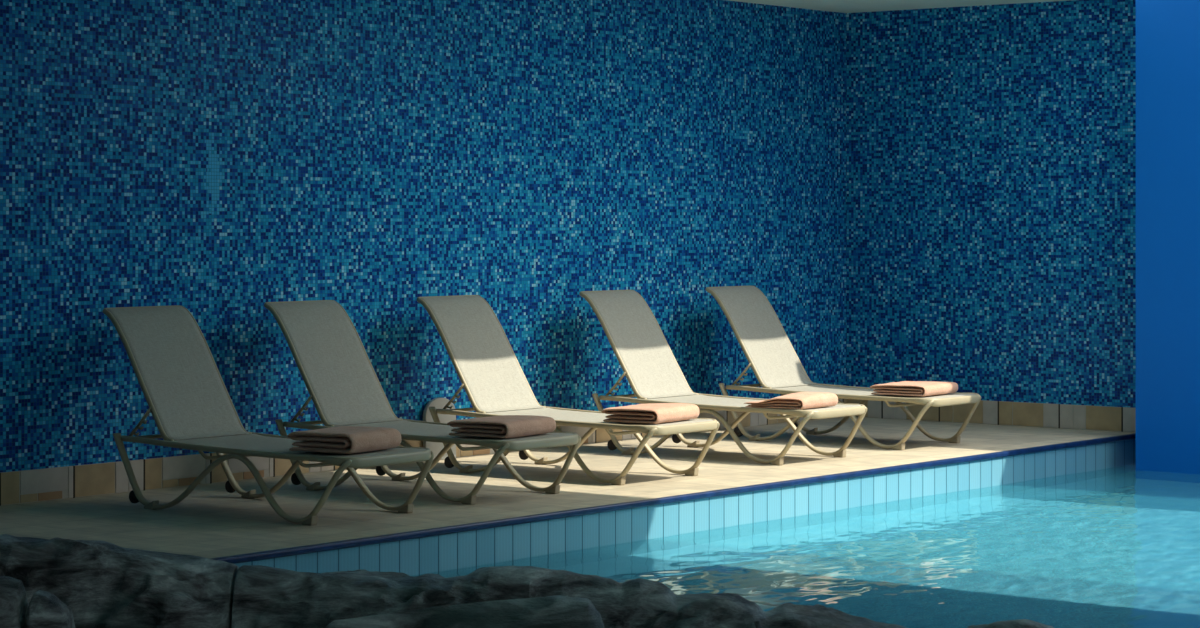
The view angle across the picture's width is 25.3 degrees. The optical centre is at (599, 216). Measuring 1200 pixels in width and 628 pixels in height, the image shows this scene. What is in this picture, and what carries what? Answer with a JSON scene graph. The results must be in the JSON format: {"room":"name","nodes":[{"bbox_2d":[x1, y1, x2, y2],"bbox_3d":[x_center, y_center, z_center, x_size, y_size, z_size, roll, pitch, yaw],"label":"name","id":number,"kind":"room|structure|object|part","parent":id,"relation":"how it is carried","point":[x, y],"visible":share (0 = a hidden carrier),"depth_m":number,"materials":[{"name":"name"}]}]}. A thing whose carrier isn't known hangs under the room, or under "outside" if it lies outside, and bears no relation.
{"room":"indoor swimming pool","nodes":[
{"label":"indoor swimming pool","id":0,"kind":"room"},
{"bbox_2d":[0,0,845,472],"bbox_3d":[-4.117,0.007,14.033,0.250,3.785,19.800,0,0,39],"label":"wall","id":1,"kind":"structure","parent":0,"point":[217,160],"depth_m":17.34,"materials":[{"name":"tile"}]},
{"bbox_2d":[0,399,845,505],"bbox_3d":[-4.106,1.509,13.832,0.016,0.182,19.500,0,0,39],"label":"baseboard","id":2,"kind":"structure","parent":1,"relation":"attached to","point":[46,484],"depth_m":15.70,"materials":[{"name":"beige tile"}]},
{"bbox_2d":[0,417,1135,558],"bbox_3d":[-3.090,1.720,13.021,2.618,0.240,19.500,0,0,39],"label":"floor","id":3,"kind":"structure","parent":0,"point":[211,521],"depth_m":15.69,"materials":[{"name":"tile"}]},
{"bbox_2d":[103,305,433,525],"bbox_3d":[-1.847,1.055,14.621,1.972,1.089,0.778,0,0,39],"label":"sun lounger","id":4,"kind":"object","parent":3,"relation":"on","point":[187,397],"visible":0.96,"depth_m":14.89,"materials":[{"name":"fabric"}]},
{"bbox_3d":[-2.387,0.879,15.052,0.591,0.736,0.609,0,0,39],"label":"backrest frame","id":5,"kind":"part","parent":4,"relation":"part of","materials":[{"name":"fabric"}]},
{"bbox_3d":[-1.994,1.398,14.303,1.778,0.396,0.097,0,0,39],"label":"leg","id":6,"kind":"part","parent":4,"relation":"part of","materials":[{"name":"plastic"}]},
{"bbox_3d":[-1.755,1.256,14.547,1.735,0.087,0.714,0,0,39],"label":"seat frame","id":7,"kind":"part","parent":4,"relation":"part of","materials":[{"name":"plastic"}]},
{"bbox_3d":[-1.570,1.398,14.834,1.778,0.396,0.097,0,0,39],"label":"leg","id":8,"kind":"part","parent":4,"relation":"part of","materials":[{"name":"plastic"}]},
{"bbox_2d":[287,426,400,453],"bbox_3d":[-1.355,1.182,14.213,0.426,0.113,0.474,0,0,29],"label":"folded towel","id":9,"kind":"object","parent":4,"relation":"on","point":[340,439],"visible":1,"depth_m":14.06,"materials":[{"name":"fabric"}]},
{"bbox_2d":[264,300,580,504],"bbox_3d":[-1.069,1.055,15.630,1.972,1.089,0.778,0,0,39],"label":"sun lounger","id":10,"kind":"object","parent":3,"relation":"on","point":[337,372],"visible":0.83,"depth_m":15.93,"materials":[{"name":"fabric"}]},
{"bbox_3d":[-1.609,0.879,16.061,0.591,0.736,0.609,0,0,39],"label":"backrest frame","id":11,"kind":"part","parent":10,"relation":"part of","materials":[{"name":"fabric"}]},
{"bbox_3d":[-1.216,1.398,15.313,1.778,0.396,0.097,0,0,39],"label":"leg","id":12,"kind":"part","parent":10,"relation":"part of","materials":[{"name":"plastic"}]},
{"bbox_3d":[-0.976,1.256,15.556,1.735,0.087,0.714,0,0,39],"label":"seat frame","id":13,"kind":"part","parent":10,"relation":"part of","materials":[{"name":"plastic"}]},
{"bbox_3d":[-0.792,1.398,15.843,1.778,0.396,0.097,0,0,39],"label":"leg","id":14,"kind":"part","parent":10,"relation":"part of","materials":[{"name":"plastic"}]},
{"bbox_2d":[447,415,555,438],"bbox_3d":[-0.556,1.190,15.214,0.425,0.097,0.515,0,0,32],"label":"folded towel","id":15,"kind":"object","parent":10,"relation":"on","point":[501,426],"visible":1,"depth_m":15.06,"materials":[{"name":"fabric"}]},
{"bbox_2d":[417,295,719,484],"bbox_3d":[-0.228,1.055,16.698,1.972,1.089,0.778,0,0,39],"label":"sun lounger","id":16,"kind":"object","parent":3,"relation":"on","point":[482,356],"visible":0.85,"depth_m":16.99,"materials":[{"name":"plastic"}]},
{"bbox_3d":[-0.768,0.879,17.129,0.591,0.736,0.609,0,0,39],"label":"backrest frame","id":17,"kind":"part","parent":16,"relation":"part of","materials":[{"name":"fabric"}]},
{"bbox_3d":[-0.375,1.398,16.381,1.778,0.396,0.097,0,0,39],"label":"leg","id":18,"kind":"part","parent":16,"relation":"part of","materials":[{"name":"plastic"}]},
{"bbox_3d":[-0.136,1.256,16.624,1.735,0.087,0.714,0,0,39],"label":"seat frame","id":19,"kind":"part","parent":16,"relation":"part of","materials":[{"name":"plastic"}]},
{"bbox_3d":[0.049,1.398,16.911,1.778,0.396,0.097,0,0,39],"label":"leg","id":20,"kind":"part","parent":16,"relation":"part of","materials":[{"name":"plastic"}]},
{"bbox_2d":[601,403,698,423],"bbox_3d":[0.311,1.192,16.267,0.403,0.093,0.535,0,0,31],"label":"folded towel","id":21,"kind":"object","parent":16,"relation":"on","point":[650,413],"visible":1,"depth_m":16.10,"materials":[{"name":"fabric"}]},
{"bbox_2d":[579,290,866,465],"bbox_3d":[0.802,1.055,17.967,1.972,1.089,0.778,0,0,39],"label":"sun lounger","id":22,"kind":"object","parent":3,"relation":"on","point":[644,355],"visible":0.86,"depth_m":18.24,"materials":[{"name":"plastic"}]},
{"bbox_3d":[0.263,0.879,18.398,0.591,0.736,0.609,0,0,39],"label":"backrest frame","id":23,"kind":"part","parent":22,"relation":"part of","materials":[{"name":"fabric"}]},
{"bbox_3d":[0.655,1.398,17.650,1.778,0.396,0.097,0,0,39],"label":"leg","id":24,"kind":"part","parent":22,"relation":"part of","materials":[{"name":"plastic"}]},
{"bbox_3d":[0.895,1.256,17.893,1.735,0.087,0.714,0,0,39],"label":"seat frame","id":25,"kind":"part","parent":22,"relation":"part of","materials":[{"name":"plastic"}]},
{"bbox_3d":[1.079,1.398,18.180,1.778,0.396,0.097,0,0,39],"label":"leg","id":26,"kind":"part","parent":22,"relation":"part of","materials":[{"name":"plastic"}]},
{"bbox_2d":[744,392,837,409],"bbox_3d":[1.248,1.192,17.457,0.462,0.094,0.456,0,0,36],"label":"folded towel","id":27,"kind":"object","parent":22,"relation":"on","point":[799,400],"visible":1,"depth_m":17.29,"materials":[{"name":"fabric"}]},
{"bbox_2d":[705,286,980,449],"bbox_3d":[1.713,1.055,19.083,1.972,1.089,0.778,0,0,39],"label":"sun lounger","id":28,"kind":"object","parent":3,"relation":"on","point":[767,348],"visible":0.84,"depth_m":19.35,"materials":[{"name":"plastic"}]},
{"bbox_3d":[1.173,0.879,19.514,0.591,0.736,0.609,0,0,39],"label":"backrest frame","id":29,"kind":"part","parent":28,"relation":"part of","materials":[{"name":"fabric"}]},
{"bbox_3d":[1.566,1.398,18.765,1.778,0.396,0.097,0,0,39],"label":"leg","id":30,"kind":"part","parent":28,"relation":"part of","materials":[{"name":"plastic"}]},
{"bbox_3d":[1.806,1.256,19.009,1.735,0.087,0.714,0,0,39],"label":"seat frame","id":31,"kind":"part","parent":28,"relation":"part of","materials":[{"name":"plastic"}]},
{"bbox_3d":[1.990,1.398,19.296,1.778,0.396,0.097,0,0,39],"label":"leg","id":32,"kind":"part","parent":28,"relation":"part of","materials":[{"name":"plastic"}]},
{"bbox_2d":[870,381,957,396],"bbox_3d":[2.201,1.199,18.714,0.441,0.080,0.524,0,0,34],"label":"folded towel","id":33,"kind":"object","parent":28,"relation":"on","point":[903,388],"visible":1,"depth_m":18.55,"materials":[{"name":"fabric"}]},
{"bbox_2d":[235,439,1135,575],"bbox_3d":[-2.150,2.002,12.269,0.250,0.736,19.500,0,0,39],"label":"wall","id":34,"kind":"structure","parent":0,"point":[417,556],"depth_m":15.40,"materials":[{"name":"tile"}]},
{"bbox_2d":[210,433,1135,563],"bbox_3d":[-2.057,1.616,12.195,0.048,0.036,19.500,0,0,39],"label":"trim","id":35,"kind":"structure","parent":34,"relation":"on","point":[299,550],"depth_m":14.93,"materials":[{"name":"tile"}]},
{"bbox_2d":[412,464,1199,627],"bbox_3d":[2.191,1.820,8.801,10.862,0.012,19.500,0,0,39],"label":"pool water","id":36,"kind":"object","parent":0,"point":[1115,547],"visible":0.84,"depth_m":14.21,"materials":[{"name":"blue liquid"}]},
{"bbox_2d":[728,0,1069,12],"bbox_3d":[-3.089,-1.760,13.019,2.622,0.250,19.500,0,0,39],"label":"ceiling","id":37,"kind":"structure","parent":0,"point":[841,6],"depth_m":20.48,"materials":[{"name":"paint"}]},
{"bbox_2d":[846,0,1135,407],"bbox_3d":[3.207,0.007,20.661,2.920,3.785,0.300,0,0,39],"label":"wall","id":38,"kind":"structure","parent":0,"point":[991,149],"depth_m":20.59,"materials":[{"name":"tile"}]},
{"bbox_2d":[846,399,1135,431],"bbox_3d":[2.991,1.509,20.631,2.618,0.182,0.016,0,0,39],"label":"baseboard","id":39,"kind":"structure","parent":38,"relation":"attached to","point":[1085,417],"depth_m":20.42,"materials":[{"name":"beige tile"}]},
{"bbox_2d":[1136,0,1199,473],"bbox_3d":[8.277,0.468,16.227,10.624,4.205,0.900,0,0,39],"label":"wall","id":40,"kind":"structure","parent":0,"point":[1167,31],"depth_m":19.02,"materials":[{"name":"blue paint"}]},
{"bbox_3d":[-0.556,2.045,7.905,8.872,0.650,7.525,0,0,39],"label":"floor","id":41,"kind":"structure","parent":0,"visible":0},
{"bbox_2d":[0,576,28,627],"bbox_3d":[-2.126,1.485,9.193,0.293,0.490,0.389,0,0,0],"label":"boulder","id":42,"kind":"object","parent":41,"relation":"on","point":[14,604],"visible":0.97,"depth_m":9.12,"materials":[{"name":"grey stone"}]},
{"bbox_2d":[24,590,74,627],"bbox_3d":[-1.883,1.508,9.197,0.172,0.444,0.346,0,0,0],"label":"boulder","id":43,"kind":"object","parent":41,"relation":"on","point":[44,610],"visible":1,"depth_m":9.11,"materials":[{"name":"grey stone"}]},
{"bbox_2d":[0,534,238,627],"bbox_3d":[-2.025,1.456,9.993,1.360,0.548,0.743,0,0,3],"label":"boulder","id":44,"kind":"object","parent":41,"relation":"on","point":[104,584],"visible":0.88,"depth_m":9.77,"materials":[{"name":"grey stone"}]},
{"bbox_2d":[325,595,604,627],"bbox_3d":[-0.494,1.517,9.183,1.093,0.426,0.434,0,0,-6],"label":"boulder","id":45,"kind":"object","parent":41,"relation":"on","point":[556,611],"visible":1,"depth_m":9.15,"materials":[{"name":"grey stone"}]},
{"bbox_2d":[231,565,906,627],"bbox_3d":[-0.032,1.518,9.980,2.645,0.424,0.851,0,0,0],"label":"boulder","id":46,"kind":"object","parent":41,"relation":"on","point":[263,596],"visible":0.9,"depth_m":9.86,"materials":[{"name":"grey stone"}]},
{"bbox_2d":[967,619,1053,627],"bbox_3d":[1.519,1.598,9.757,0.427,0.263,0.414,0,0,0],"label":"boulder","id":47,"kind":"object","parent":41,"relation":"on","point":[1020,623],"visible":1,"depth_m":9.73,"materials":[{"name":"grey stone"}]}
]}

